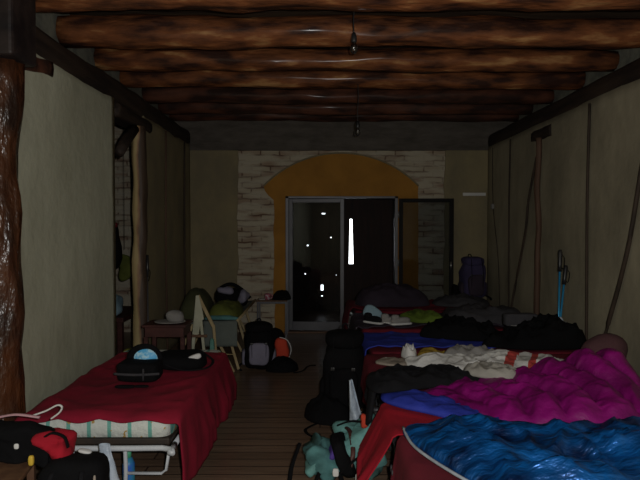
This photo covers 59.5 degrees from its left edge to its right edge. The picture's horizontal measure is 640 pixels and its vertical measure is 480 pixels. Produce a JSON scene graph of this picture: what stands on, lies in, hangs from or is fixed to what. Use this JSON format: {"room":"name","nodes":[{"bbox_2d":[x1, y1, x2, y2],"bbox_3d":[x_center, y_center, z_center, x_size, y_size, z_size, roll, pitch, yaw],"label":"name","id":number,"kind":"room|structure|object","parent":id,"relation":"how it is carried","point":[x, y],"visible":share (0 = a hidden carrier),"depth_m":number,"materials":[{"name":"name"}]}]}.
{"room":"hostel dormitory","nodes":[
{"label":"hostel dormitory","id":0,"kind":"room"},
{"bbox_2d":[36,12,168,116],"bbox_3d":[-2.370,-1.684,3.106,0.100,0.700,11.300,0,2,0],"label":"wall","id":1,"kind":"structure","parent":0,"point":[45,21],"depth_m":5.09,"materials":[{"name":"grey paint"}]},
{"bbox_2d":[36,0,639,12],"bbox_3d":[0.349,-1.824,4.053,5.306,0.337,0.328,0,2,1],"label":"roof beam","id":2,"kind":"structure","parent":1,"relation":"attached to","point":[61,6],"depth_m":4.04,"materials":[{"name":"wood"}]},
{"bbox_2d":[158,102,532,115],"bbox_3d":[0.350,-1.909,8.007,5.306,0.266,0.250,0,2,1],"label":"roof beam","id":3,"kind":"structure","parent":1,"relation":"attached to","point":[182,108],"depth_m":7.93,"materials":[{"name":"wood"}]},
{"bbox_2d":[56,14,639,49],"bbox_3d":[0.350,-1.839,4.952,5.305,0.319,0.314,0,2,1],"label":"roof beam","id":4,"kind":"structure","parent":1,"relation":"attached to","point":[121,31],"depth_m":4.86,"materials":[{"name":"wood"}]},
{"bbox_2d":[142,87,553,104],"bbox_3d":[0.349,-1.895,7.297,5.305,0.273,0.236,0,2,1],"label":"roof beam","id":5,"kind":"structure","parent":1,"relation":"attached to","point":[152,95],"depth_m":7.23,"materials":[{"name":"wood"}]},
{"bbox_2d":[119,70,585,89],"bbox_3d":[0.350,-1.867,6.475,5.305,0.284,0.253,0,2,1],"label":"roof beam","id":6,"kind":"structure","parent":1,"relation":"attached to","point":[290,79],"depth_m":6.39,"materials":[{"name":"wood"}]},
{"bbox_2d":[355,84,359,135],"bbox_3d":[0.430,-1.478,6.363,0.062,0.586,0.062,0,2,0],"label":"pendant bulb","id":7,"kind":"object","parent":6,"relation":"hanging from","point":[357,122],"visible":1,"depth_m":6.36,"materials":[{"name":"black plastic"}]},
{"bbox_2d":[93,48,619,73],"bbox_3d":[0.350,-1.854,5.753,5.305,0.291,0.274,0,2,1],"label":"roof beam","id":8,"kind":"structure","parent":1,"relation":"attached to","point":[400,60],"depth_m":5.67,"materials":[{"name":"wood"}]},
{"bbox_2d":[18,54,190,412],"bbox_3d":[-2.159,0.042,6.203,0.280,2.974,5.203,0,2,0],"label":"wall","id":9,"kind":"structure","parent":0,"point":[66,154],"depth_m":4.68,"materials":[{"name":"paint"}]},
{"bbox_2d":[25,57,53,76],"bbox_3d":[-2.160,-1.247,3.923,0.291,0.252,0.650,0,2,0],"label":"bracket","id":10,"kind":"object","parent":9,"relation":"attached to","point":[44,66],"visible":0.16,"depth_m":4.10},
{"bbox_2d":[36,26,189,143],"bbox_3d":[-2.164,-1.498,6.147,0.316,0.300,5.110,0,2,0],"label":"beam","id":11,"kind":"structure","parent":9,"relation":"attached to","point":[47,48],"depth_m":5.17,"materials":[{"name":"wood"}]},
{"bbox_2d":[24,311,397,479],"bbox_3d":[-0.650,1.622,4.445,7.900,0.100,14.000,0,2,0],"label":"floor","id":12,"kind":"structure","parent":0,"point":[259,438],"depth_m":4.67,"materials":[{"name":"brown wood"}]},
{"bbox_2d":[0,58,25,420],"bbox_3d":[-2.001,0.250,3.468,0.316,2.699,0.318,1,2,28],"label":"wooden post","id":13,"kind":"object","parent":12,"relation":"on","point":[12,73],"visible":0.89,"depth_m":3.40,"materials":[{"name":"wood"}]},
{"bbox_2d":[0,0,35,66],"bbox_3d":[-2.055,-1.382,3.414,0.510,0.580,0.300,0,2,0],"label":"block","id":14,"kind":"object","parent":13,"relation":"on","point":[17,17],"visible":1,"depth_m":3.35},
{"bbox_2d":[0,462,35,479],"bbox_3d":[-1.660,1.307,2.736,0.400,0.620,0.400,0,2,-11],"label":"wooden chair","id":15,"kind":"object","parent":12,"relation":"on","point":[7,471],"visible":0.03,"depth_m":2.83,"materials":[{"name":"brown wood"}]},
{"bbox_2d":[0,420,55,467],"bbox_3d":[-1.675,1.101,2.931,0.555,0.310,0.153,0,2,0],"label":"jacket","id":16,"kind":"object","parent":15,"relation":"hanging from","point":[16,446],"visible":0.79,"depth_m":2.88,"materials":[{"name":"fabric"}]},
{"bbox_2d":[0,413,40,418],"bbox_3d":[-1.590,0.929,2.956,0.222,0.027,0.024,0,2,0],"label":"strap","id":17,"kind":"object","parent":16,"relation":"on","point":[13,414],"visible":1,"depth_m":2.95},
{"bbox_2d":[33,404,62,419],"bbox_3d":[-1.451,0.915,2.981,0.161,0.080,0.026,0,2,0],"label":"strap","id":18,"kind":"object","parent":16,"relation":"on","point":[60,405],"visible":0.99,"depth_m":2.98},
{"bbox_2d":[28,455,33,465],"bbox_3d":[-1.460,1.115,2.831,0.026,0.052,0.024,0,2,0],"label":"tag","id":19,"kind":"object","parent":15,"relation":"attached to","point":[31,457],"visible":1,"depth_m":2.82,"materials":[{"name":"plastic"}]},
{"bbox_2d":[37,452,109,479],"bbox_3d":[-1.256,1.365,2.857,0.354,0.518,0.336,0,2,-6],"label":"backpack","id":20,"kind":"object","parent":12,"relation":"on","point":[75,466],"visible":0.94,"depth_m":2.81,"materials":[{"name":"black fabric"}]},
{"bbox_2d":[31,427,76,459],"bbox_3d":[-1.382,1.064,2.937,0.195,0.166,0.195,0,2,0],"label":"pouch","id":21,"kind":"object","parent":20,"relation":"on","point":[59,443],"visible":0.94,"depth_m":2.88,"materials":[{"name":"red fabric"}]},
{"bbox_2d":[78,448,91,453],"bbox_3d":[-1.230,1.105,2.931,0.069,0.025,0.040,0,2,0],"label":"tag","id":22,"kind":"object","parent":20,"relation":"on","point":[81,450],"visible":1,"depth_m":2.92,"materials":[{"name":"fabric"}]},
{"bbox_2d":[99,443,119,479],"bbox_3d":[-1.141,1.358,3.096,0.160,0.460,0.079,0,2,0],"label":"plastic bag","id":23,"kind":"object","parent":12,"relation":"on","point":[104,448],"visible":0.58,"depth_m":3.08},
{"bbox_2d":[116,306,132,353],"bbox_3d":[-2.750,1.214,7.335,0.700,0.560,1.000,0,2,0],"label":"bench","id":24,"kind":"object","parent":12,"relation":"on","point":[127,312],"visible":0.21,"depth_m":6.86,"materials":[{"name":"red wood"}]},
{"bbox_2d":[116,294,122,315],"bbox_3d":[-2.622,0.802,7.013,0.307,0.312,0.337,0,2,0],"label":"bag","id":25,"kind":"object","parent":24,"relation":"on","point":[119,299],"visible":0.27,"depth_m":6.97,"materials":[{"name":"fabric"}]},
{"bbox_2d":[122,451,134,479],"bbox_3d":[-1.195,1.454,3.500,0.074,0.285,0.074,0,2,0],"label":"bottle","id":26,"kind":"object","parent":12,"relation":"on","point":[131,464],"visible":0.6,"depth_m":3.48,"materials":[{"name":"blue plastic"}]},
{"bbox_2d":[39,350,220,479],"bbox_3d":[-1.345,1.302,4.276,0.994,0.541,1.996,0,2,0],"label":"bed","id":27,"kind":"object","parent":12,"relation":"on","point":[139,435],"visible":0.23,"depth_m":3.35,"materials":[{"name":"fabric"}]},
{"bbox_2d":[14,352,236,479],"bbox_3d":[-1.288,1.245,4.187,1.104,0.492,1.724,0,2,0],"label":"blanket","id":28,"kind":"object","parent":27,"relation":"on","point":[198,401],"visible":0.75,"depth_m":3.73,"materials":[{"name":"fabric"}]},
{"bbox_2d":[115,385,148,388],"bbox_3d":[-1.295,1.007,3.850,0.230,0.020,0.045,0,2,-2],"label":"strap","id":29,"kind":"object","parent":28,"relation":"on","point":[116,386],"visible":1,"depth_m":3.84,"materials":[{"name":"black fabric"}]},
{"bbox_2d":[113,344,162,381],"bbox_3d":[-1.300,0.887,4.040,0.327,0.250,0.250,0,2,0],"label":"camera bag","id":30,"kind":"object","parent":28,"relation":"on","point":[143,362],"visible":1,"depth_m":3.97,"materials":[{"name":"black fabric"}]},
{"bbox_2d":[161,349,214,370],"bbox_3d":[-1.055,0.937,4.372,0.458,0.141,0.368,0,2,-6],"label":"shoulder bag","id":31,"kind":"object","parent":28,"relation":"on","point":[187,359],"visible":0.94,"depth_m":4.27,"materials":[{"name":"black fabric"}]},
{"bbox_2d":[131,126,148,346],"bbox_3d":[-2.021,0.127,6.280,0.195,2.794,0.189,1,2,25],"label":"wooden post","id":32,"kind":"object","parent":12,"relation":"on","point":[138,145],"visible":0.82,"depth_m":6.21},
{"bbox_2d":[115,124,138,156],"bbox_3d":[-2.052,-1.057,5.926,0.129,0.413,0.528,0,2,0],"label":"brace","id":33,"kind":"object","parent":32,"relation":"attached to","point":[131,131],"visible":0.92,"depth_m":5.87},
{"bbox_2d":[114,101,151,132],"bbox_3d":[-2.121,-1.326,6.137,0.250,0.159,1.100,0,2,0],"label":"bracket","id":34,"kind":"object","parent":32,"relation":"on","point":[124,117],"visible":0.62,"depth_m":5.94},
{"bbox_2d":[146,255,150,321],"bbox_3d":[-1.907,0.842,6.251,0.049,1.344,0.268,-1,2,-20],"label":"pole","id":35,"kind":"object","parent":12,"relation":"on","point":[147,256],"visible":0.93,"depth_m":6.30,"materials":[{"name":"black plastic"}]},
{"bbox_2d":[142,320,192,349],"bbox_3d":[-1.530,1.184,5.654,0.430,0.710,0.340,0,2,0],"label":"side table","id":36,"kind":"object","parent":12,"relation":"on","point":[154,330],"visible":0.55,"depth_m":5.50,"materials":[{"name":"red wood"}]},
{"bbox_2d":[154,310,185,323],"bbox_3d":[-1.506,0.768,5.624,0.318,0.129,0.263,0,2,0],"label":"sun hat","id":37,"kind":"object","parent":36,"relation":"on","point":[172,316],"visible":1,"depth_m":5.56,"materials":[{"name":"grey fabric"}]},
{"bbox_2d":[192,295,216,349],"bbox_3d":[-1.239,1.049,6.044,0.344,0.921,0.151,-1,2,-28],"label":"folding chair","id":38,"kind":"object","parent":12,"relation":"on","point":[199,304],"visible":0.62,"depth_m":6.00,"materials":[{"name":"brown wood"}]},
{"bbox_2d":[210,338,214,349],"bbox_3d":[-1.173,1.167,6.095,0.052,0.198,0.060,0,2,0],"label":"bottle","id":39,"kind":"object","parent":38,"relation":"hanging from","point":[212,343],"visible":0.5,"depth_m":6.07,"materials":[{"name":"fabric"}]},
{"bbox_2d":[184,299,255,371],"bbox_3d":[-1.330,1.191,7.254,0.812,0.622,1.821,0,2,0],"label":"folding chair","id":40,"kind":"object","parent":12,"relation":"on","point":[226,330],"visible":0.38,"depth_m":6.36,"materials":[{"name":"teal fabric"}]},
{"bbox_2d":[180,287,213,319],"bbox_3d":[-1.480,0.734,6.784,0.360,0.328,0.777,0,2,0],"label":"sleeping bag","id":41,"kind":"object","parent":40,"relation":"on","point":[188,305],"visible":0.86,"depth_m":6.54,"materials":[{"name":"green fabric"}]},
{"bbox_2d":[204,315,238,319],"bbox_3d":[-1.134,0.889,6.445,0.395,0.048,0.088,0,2,0],"label":"patterned cloth","id":42,"kind":"object","parent":40,"relation":"on","point":[218,317],"visible":0.92,"depth_m":6.41,"materials":[{"name":"teal fabric"}]},
{"bbox_2d":[209,299,243,316],"bbox_3d":[-1.128,0.814,6.817,0.375,0.168,0.745,0,2,0],"label":"blanket","id":43,"kind":"object","parent":40,"relation":"on","point":[223,307],"visible":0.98,"depth_m":6.56,"materials":[{"name":"fabric"}]},
{"bbox_2d":[215,282,250,305],"bbox_3d":[-1.151,0.717,7.434,0.494,0.336,0.303,0,2,0],"label":"dark holdall","id":44,"kind":"object","parent":40,"relation":"on","point":[224,292],"visible":0.77,"depth_m":7.33,"materials":[{"name":"black fabric"}]},
{"bbox_2d":[237,289,249,302],"bbox_3d":[-0.999,0.734,7.328,0.146,0.186,0.196,1,2,22],"label":"shirt","id":45,"kind":"object","parent":40,"relation":"on","point":[244,295],"visible":0.97,"depth_m":7.25,"materials":[{"name":"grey fabric"}]},
{"bbox_2d":[239,318,276,370],"bbox_3d":[-0.721,1.229,6.629,0.510,0.581,0.397,0,2,-6],"label":"backpack","id":46,"kind":"object","parent":12,"relation":"on","point":[259,351],"visible":0.91,"depth_m":6.49,"materials":[{"name":"black fabric"}]},
{"bbox_2d":[256,298,287,337],"bbox_3d":[-0.720,1.180,8.515,0.460,0.565,0.320,0,2,0],"label":"side table","id":47,"kind":"object","parent":12,"relation":"on","point":[259,302],"visible":0.72,"depth_m":8.37,"materials":[{"name":"brown wood"}]},
{"bbox_2d":[272,290,290,299],"bbox_3d":[-0.580,0.830,8.501,0.281,0.133,0.243,0,2,0],"label":"hat","id":48,"kind":"object","parent":47,"relation":"on","point":[280,294],"visible":1,"depth_m":8.43,"materials":[{"name":"black fabric"}]},
{"bbox_2d":[271,328,284,343],"bbox_3d":[-0.612,1.367,7.992,0.238,0.232,0.194,0,2,0],"label":"bag","id":49,"kind":"object","parent":12,"relation":"on","point":[276,332],"visible":0.46,"depth_m":7.93,"materials":[{"name":"fabric"}]},
{"bbox_2d":[266,356,298,372],"bbox_3d":[-0.438,1.438,6.531,0.376,0.156,0.260,0,2,0],"label":"pouch","id":50,"kind":"object","parent":12,"relation":"on","point":[279,364],"visible":1,"depth_m":6.45,"materials":[{"name":"fabric"}]},
{"bbox_2d":[275,337,290,356],"bbox_3d":[-0.449,1.338,6.838,0.206,0.329,0.150,0,2,0],"label":"bag","id":51,"kind":"object","parent":12,"relation":"on","point":[281,346],"visible":0.67,"depth_m":6.78,"materials":[{"name":"orange fabric"}]},
{"bbox_2d":[304,423,318,436],"bbox_3d":[-0.058,1.556,4.570,0.151,0.010,0.350,0,2,-10],"label":"strap","id":52,"kind":"object","parent":12,"relation":"on","point":[306,428],"visible":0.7,"depth_m":4.59,"materials":[{"name":"black fabric"}]},
{"bbox_2d":[304,392,348,425],"bbox_3d":[0.056,1.448,4.856,0.449,0.226,0.260,1,2,29],"label":"bag","id":53,"kind":"object","parent":12,"relation":"on","point":[323,409],"visible":0.93,"depth_m":4.76,"materials":[{"name":"fabric"}]},
{"bbox_2d":[287,413,386,479],"bbox_3d":[0.106,1.421,3.767,0.740,0.412,0.615,0,2,0],"label":"rucksack","id":54,"kind":"object","parent":12,"relation":"on","point":[335,456],"visible":0.8,"depth_m":3.64,"materials":[{"name":"green fabric"}]},
{"bbox_2d":[320,323,365,408],"bbox_3d":[0.216,1.170,5.023,0.455,0.797,0.400,0,2,6],"label":"backpack","id":55,"kind":"object","parent":12,"relation":"on","point":[343,360],"visible":0.69,"depth_m":4.89,"materials":[{"name":"black fabric"}]},
{"bbox_2d":[349,379,360,419],"bbox_3d":[0.297,1.310,4.234,0.160,0.517,0.064,0,2,0],"label":"plastic sheet","id":56,"kind":"object","parent":12,"relation":"on","point":[354,409],"visible":0.52,"depth_m":4.22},
{"bbox_2d":[349,308,443,324],"bbox_3d":[1.445,1.205,7.885,2.119,0.541,0.926,0,2,0],"label":"bed","id":57,"kind":"object","parent":12,"relation":"on","point":[354,310],"visible":0.08,"depth_m":7.47,"materials":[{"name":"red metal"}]},
{"bbox_2d":[342,299,492,328],"bbox_3d":[1.338,1.068,7.891,2.031,0.407,0.844,0,2,0],"label":"blanket","id":58,"kind":"object","parent":57,"relation":"on","point":[350,304],"visible":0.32,"depth_m":7.62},
{"bbox_2d":[355,283,429,306],"bbox_3d":[1.006,0.745,7.881,1.030,0.292,0.747,0,2,0],"label":"duvet","id":59,"kind":"object","parent":58,"relation":"on","point":[382,294],"visible":1,"depth_m":7.61,"materials":[{"name":"fabric"}]},
{"bbox_2d":[451,284,460,294],"bbox_3d":[1.992,0.772,8.184,0.132,0.263,0.180,0,2,0],"label":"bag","id":60,"kind":"object","parent":58,"relation":"on","point":[454,289],"visible":0.58,"depth_m":8.13,"materials":[{"name":"black fabric"}]},
{"bbox_2d":[432,292,489,306],"bbox_3d":[1.956,0.816,7.777,0.788,0.156,0.506,0,2,0],"label":"jacket","id":61,"kind":"object","parent":58,"relation":"on","point":[453,300],"visible":0.99,"depth_m":7.62,"materials":[{"name":"grey fabric"}]},
{"bbox_2d":[458,254,491,299],"bbox_3d":[2.258,0.554,8.312,0.540,0.687,0.399,0,2,-9],"label":"backpack","id":62,"kind":"object","parent":58,"relation":"on","point":[472,274],"visible":0.83,"depth_m":8.17,"materials":[{"name":"fabric"}]},
{"bbox_2d":[374,389,426,471],"bbox_3d":[1.445,1.322,3.517,2.119,0.541,0.926,0,2,0],"label":"bed","id":63,"kind":"object","parent":12,"relation":"on","point":[394,440],"visible":0.09,"depth_m":3.68,"materials":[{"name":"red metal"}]},
{"bbox_2d":[357,402,441,479],"bbox_3d":[1.276,1.250,3.318,2.150,0.434,0.573,0,2,0],"label":"blanket","id":64,"kind":"object","parent":63,"relation":"on","point":[387,424],"visible":0.26,"depth_m":3.30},
{"bbox_2d":[381,389,505,420],"bbox_3d":[0.763,1.003,3.382,1.008,0.070,0.263,1,2,43],"label":"sleeping bag","id":65,"kind":"object","parent":64,"relation":"on","point":[442,406],"visible":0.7,"depth_m":3.42,"materials":[{"name":"blue fabric"}]},
{"bbox_2d":[424,348,639,423],"bbox_3d":[1.420,0.872,3.498,1.526,0.305,0.960,0,2,-3],"label":"sleeping bag","id":66,"kind":"object","parent":64,"relation":"on","point":[600,386],"visible":0.98,"depth_m":3.40,"materials":[{"name":"fabric"}]},
{"bbox_2d":[364,363,479,425],"bbox_3d":[0.710,1.046,3.869,0.908,0.393,0.433,0,2,-14],"label":"jacket","id":67,"kind":"object","parent":63,"relation":"on","point":[396,378],"visible":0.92,"depth_m":3.69,"materials":[{"name":"fabric"}]},
{"bbox_2d":[361,413,367,427],"bbox_3d":[0.295,1.192,3.694,0.055,0.093,0.062,0,2,0],"label":"pouch","id":68,"kind":"object","parent":67,"relation":"hanging from","point":[363,416],"visible":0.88,"depth_m":3.67,"materials":[{"name":"orange fabric"}]},
{"bbox_2d":[373,388,428,450],"bbox_3d":[1.445,1.296,4.486,2.119,0.541,0.926,0,2,0],"label":"bed","id":69,"kind":"object","parent":12,"relation":"on","point":[380,401],"visible":0.05,"depth_m":4.16,"materials":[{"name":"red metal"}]},
{"bbox_2d":[360,353,569,405],"bbox_3d":[1.344,1.149,4.472,2.013,0.294,0.903,0,2,0],"label":"blanket","id":70,"kind":"object","parent":69,"relation":"on","point":[369,365],"visible":0.09,"depth_m":4.76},
{"bbox_2d":[375,357,406,365],"bbox_3d":[0.601,0.985,4.564,0.276,0.034,0.222,1,2,30],"label":"pouch","id":71,"kind":"object","parent":70,"relation":"on","point":[387,361],"visible":0.97,"depth_m":4.52,"materials":[{"name":"beige fabric"}]},
{"bbox_2d":[401,343,416,357],"bbox_3d":[0.757,0.932,4.747,0.128,0.130,0.145,0,2,0],"label":"crumpled tissue","id":72,"kind":"object","parent":70,"relation":"on","point":[407,350],"visible":0.95,"depth_m":4.72,"materials":[{"name":"white paper"}]},
{"bbox_2d":[417,347,444,355],"bbox_3d":[0.941,0.954,4.731,0.215,0.087,0.305,1,2,28],"label":"scarf","id":73,"kind":"object","parent":70,"relation":"on","point":[427,349],"visible":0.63,"depth_m":4.72,"materials":[{"name":"yellow fabric"}]},
{"bbox_2d":[443,343,493,354],"bbox_3d":[1.262,0.937,4.700,0.524,0.123,0.254,0,2,0],"label":"shirt","id":74,"kind":"object","parent":70,"relation":"on","point":[469,349],"visible":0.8,"depth_m":4.62,"materials":[{"name":"fabric"}]},
{"bbox_2d":[405,349,563,369],"bbox_3d":[1.343,0.945,4.398,1.329,0.124,0.626,0,2,0],"label":"striped towel","id":75,"kind":"object","parent":70,"relation":"on","point":[503,356],"visible":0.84,"depth_m":4.39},
{"bbox_2d":[581,333,627,356],"bbox_3d":[2.113,0.862,4.159,0.336,0.342,0.249,0,2,0],"label":"pillow","id":76,"kind":"object","parent":70,"relation":"on","point":[596,343],"visible":0.48,"depth_m":4.08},
{"bbox_2d":[358,325,503,332],"bbox_3d":[1.445,1.240,6.586,2.119,0.541,0.926,0,2,0],"label":"bed","id":77,"kind":"object","parent":12,"relation":"on","point":[417,329],"visible":0.13,"depth_m":6.17,"materials":[{"name":"red fabric"}]},
{"bbox_2d":[349,312,505,329],"bbox_3d":[1.342,1.087,6.591,2.026,0.378,0.848,0,2,0],"label":"blanket","id":78,"kind":"object","parent":77,"relation":"on","point":[357,319],"visible":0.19,"depth_m":6.28,"materials":[{"name":"fabric"}]},
{"bbox_2d":[363,305,381,316],"bbox_3d":[0.618,0.871,6.577,0.228,0.228,0.089,0,2,0],"label":"folded cloth","id":79,"kind":"object","parent":78,"relation":"on","point":[372,309],"visible":0.48,"depth_m":6.54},
{"bbox_2d":[363,312,383,324],"bbox_3d":[0.600,0.882,6.306,0.260,0.118,0.084,1,2,40],"label":"shoe","id":80,"kind":"object","parent":78,"relation":"on","point":[368,317],"visible":1,"depth_m":6.28,"materials":[{"name":"black fabric"}]},
{"bbox_2d":[381,313,391,323],"bbox_3d":[0.800,0.883,6.266,0.260,0.118,0.084,0,2,11],"label":"shoe","id":81,"kind":"object","parent":78,"relation":"on","point":[386,318],"visible":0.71,"depth_m":6.25,"materials":[{"name":"white fabric"}]},
{"bbox_2d":[390,314,411,325],"bbox_3d":[0.900,0.885,6.226,0.260,0.118,0.084,0,2,-17],"label":"shoe","id":82,"kind":"object","parent":78,"relation":"on","point":[396,320],"visible":1,"depth_m":6.19,"materials":[{"name":"white fabric"}]},
{"bbox_2d":[399,308,441,322],"bbox_3d":[1.178,0.868,6.490,0.516,0.122,0.430,0,2,0],"label":"cloth","id":83,"kind":"object","parent":78,"relation":"on","point":[417,315],"visible":0.94,"depth_m":6.36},
{"bbox_2d":[441,302,520,324],"bbox_3d":[1.879,0.836,6.566,0.978,0.201,0.720,0,2,0],"label":"sleeping bag","id":84,"kind":"object","parent":78,"relation":"on","point":[481,312],"visible":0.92,"depth_m":6.32,"materials":[{"name":"grey fabric"}]},
{"bbox_2d":[366,346,577,406],"bbox_3d":[1.445,1.270,5.486,2.119,0.541,0.926,0,2,0],"label":"bed","id":85,"kind":"object","parent":12,"relation":"on","point":[378,349],"visible":0.14,"depth_m":5.12,"materials":[{"name":"red fabric"}]},
{"bbox_2d":[362,331,494,356],"bbox_3d":[1.371,1.064,5.490,1.965,0.229,0.726,0,2,0],"label":"cover","id":86,"kind":"object","parent":85,"relation":"on","point":[391,338],"visible":0.41,"depth_m":5.37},
{"bbox_2d":[420,314,496,340],"bbox_3d":[1.403,0.855,5.625,0.761,0.213,0.482,0,2,18],"label":"clothes","id":87,"kind":"object","parent":86,"relation":"on","point":[454,327],"visible":0.96,"depth_m":5.47,"materials":[{"name":"black fabric"}]},
{"bbox_2d":[502,313,537,330],"bbox_3d":[2.020,0.849,5.645,0.340,0.225,0.160,0,2,0],"label":"case","id":88,"kind":"object","parent":86,"relation":"on","point":[510,320],"visible":0.44,"depth_m":5.59,"materials":[{"name":"grey fabric"}]},
{"bbox_2d":[482,313,586,349],"bbox_3d":[1.986,0.826,5.212,0.971,0.294,0.469,0,2,0],"label":"coat","id":89,"kind":"object","parent":86,"relation":"on","point":[542,332],"visible":0.98,"depth_m":5.04,"materials":[{"name":"fabric"}]},
{"bbox_2d":[510,157,535,306],"bbox_3d":[2.569,0.242,7.124,0.099,2.499,0.816,0,2,-8],"label":"leaning stick","id":90,"kind":"object","parent":12,"relation":"on","point":[533,172],"visible":0.77,"depth_m":7.04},
{"bbox_2d":[534,137,541,314],"bbox_3d":[2.586,0.152,6.657,0.089,2.721,0.081,1,2,43],"label":"wooden post","id":91,"kind":"object","parent":12,"relation":"on","point":[537,271],"visible":0.73,"depth_m":6.62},
{"bbox_2d":[531,124,551,141],"bbox_3d":[2.710,-1.259,6.634,0.229,0.168,0.570,0,2,0],"label":"bracket","id":92,"kind":"object","parent":91,"relation":"on","point":[544,132],"visible":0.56,"depth_m":6.55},
{"bbox_2d":[558,250,569,316],"bbox_3d":[2.479,0.813,5.798,0.197,1.426,0.086,-1,2,-20],"label":"trekking poles","id":93,"kind":"object","parent":12,"relation":"on","point":[560,253],"visible":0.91,"depth_m":5.79,"materials":[{"name":"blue metal"}]},
{"bbox_2d":[603,165,639,333],"bbox_3d":[2.571,0.207,4.757,0.116,2.698,0.814,0,2,-8],"label":"pole","id":94,"kind":"object","parent":12,"relation":"on","point":[637,191],"visible":0.72,"depth_m":4.69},
{"bbox_3d":[1.445,1.347,2.587,2.119,0.541,0.926,0,2,0],"label":"bed","id":95,"kind":"object","parent":12,"relation":"on","visible":0},
{"bbox_2d":[390,435,460,479],"bbox_3d":[1.361,1.222,2.614,1.979,0.330,0.842,0,2,0],"label":"blanket","id":96,"kind":"object","parent":95,"relation":"on","point":[408,463],"visible":0.18,"depth_m":2.70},
{"bbox_2d":[402,413,639,479],"bbox_3d":[1.404,0.964,2.628,1.917,0.171,0.888,0,2,0],"label":"sleeping bag","id":97,"kind":"object","parent":96,"relation":"on","point":[478,446],"visible":1,"depth_m":2.57,"materials":[{"name":"blue fabric"}]},
{"bbox_2d":[114,120,513,331],"bbox_3d":[-0.650,-0.369,8.918,7.900,3.640,0.350,0,2,0],"label":"wall","id":98,"kind":"structure","parent":0,"point":[242,173],"depth_m":8.77,"materials":[{"name":"paint"}]},
{"bbox_2d":[284,330,327,332],"bbox_3d":[0.340,1.444,8.812,1.800,0.022,0.100,0,2,0],"label":"trim","id":99,"kind":"structure","parent":98,"relation":"attached to","point":[289,331],"depth_m":8.77,"materials":[{"name":"brown wood"}]},
{"bbox_2d":[169,114,518,121],"bbox_3d":[0.350,-1.916,8.569,5.304,0.231,0.214,0,2,1],"label":"roof beam","id":100,"kind":"structure","parent":98,"relation":"attached to","point":[186,117],"depth_m":8.51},
{"bbox_2d":[285,196,453,330],"bbox_3d":[0.766,0.384,8.817,2.618,2.140,0.240,0,2,3],"label":"door frame","id":101,"kind":"structure","parent":98,"relation":"in","point":[289,200],"depth_m":8.75,"materials":[{"name":"grey metal"}]},
{"bbox_2d":[463,193,485,195],"bbox_3d":[2.408,-0.714,8.741,0.354,0.047,0.024,0,2,0],"label":"wall strip","id":102,"kind":"object","parent":98,"relation":"attached to","point":[464,194],"visible":1,"depth_m":8.73,"materials":[{"name":"white paper"}]},
{"bbox_2d":[68,10,639,71],"bbox_3d":[-0.650,-2.138,4.377,7.900,0.140,14.066,0,2,0],"label":"ceiling","id":103,"kind":"structure","parent":0,"point":[267,13],"depth_m":5.16,"materials":[{"name":"wood"}]},
{"bbox_2d":[115,222,122,268],"bbox_3d":[-2.713,-0.865,7.182,0.327,2.537,0.202,0,2,0],"label":"coat","id":104,"kind":"object","parent":103,"relation":"hanging from","point":[119,256],"visible":0.1,"depth_m":7.16,"materials":[{"name":"black fabric"}]},
{"bbox_2d":[118,128,131,280],"bbox_3d":[-2.609,-0.794,7.484,0.204,2.694,0.142,0,2,0],"label":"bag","id":105,"kind":"object","parent":103,"relation":"hanging from","point":[125,271],"visible":0.86,"depth_m":7.47,"materials":[{"name":"green fabric"}]},
{"bbox_2d":[350,11,357,53],"bbox_3d":[0.272,-1.780,4.474,0.062,0.582,0.062,0,2,0],"label":"pendant bulb","id":106,"kind":"object","parent":103,"relation":"hanging from","point":[353,37],"visible":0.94,"depth_m":4.47,"materials":[{"name":"black plastic"}]},
{"bbox_2d":[351,32,356,42],"bbox_3d":[0.272,-1.619,4.478,0.047,0.077,0.048,0,2,0],"label":"socket","id":107,"kind":"object","parent":106,"relation":"attached to","point":[353,38],"depth_m":4.46,"materials":[{"name":"black plastic"}]},
{"bbox_2d":[487,79,639,376],"bbox_3d":[2.769,0.155,3.154,0.326,2.922,11.306,0,2,0],"label":"wall","id":108,"kind":"structure","parent":0,"point":[614,164],"depth_m":5.71,"materials":[{"name":"beige paint"}]},
{"bbox_2d":[492,148,499,305],"bbox_3d":[2.609,-0.212,8.297,0.014,2.361,0.412,0,2,0],"label":"cable","id":109,"kind":"object","parent":108,"relation":"attached to","point":[492,148],"visible":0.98,"depth_m":8.34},
{"bbox_2d":[508,139,510,305],"bbox_3d":[2.597,0.054,7.694,0.022,2.860,0.042,0,2,-14],"label":"batten","id":110,"kind":"object","parent":108,"relation":"attached to","point":[510,139],"visible":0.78,"depth_m":7.68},
{"bbox_2d":[488,58,639,146],"bbox_3d":[2.811,-1.443,5.934,0.414,0.275,5.540,0,2,0],"label":"beam","id":111,"kind":"structure","parent":108,"relation":"attached to","point":[629,73],"depth_m":5.75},
{"bbox_2d":[585,103,590,339],"bbox_3d":[2.595,0.114,5.440,0.028,2.860,0.039,-1,2,-24],"label":"batten","id":112,"kind":"object","parent":108,"relation":"attached to","point":[589,104],"visible":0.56,"depth_m":5.43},
{"bbox_2d":[518,48,639,119],"bbox_3d":[3.070,-1.654,3.107,0.100,0.760,11.300,0,2,0],"label":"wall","id":113,"kind":"structure","parent":0,"point":[628,55],"depth_m":6.09,"materials":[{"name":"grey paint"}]},
{"label":"outside","id":114,"kind":"structure","parent":0,"visible":0},
{"bbox_2d":[293,199,393,310],"bbox_3d":[0.350,0.144,11.014,3.900,3.098,0.068,0,2,0],"label":"door","id":115,"kind":"structure","parent":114,"point":[372,219],"depth_m":11.01,"materials":[{"name":"glass"},{"name":"metal"}]},
{"bbox_2d":[352,218,373,264],"bbox_3d":[0.841,0.030,10.989,0.422,0.925,0.024,0,2,0],"label":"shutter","id":116,"kind":"object","parent":115,"relation":"hanging from","point":[362,228],"depth_m":10.98,"materials":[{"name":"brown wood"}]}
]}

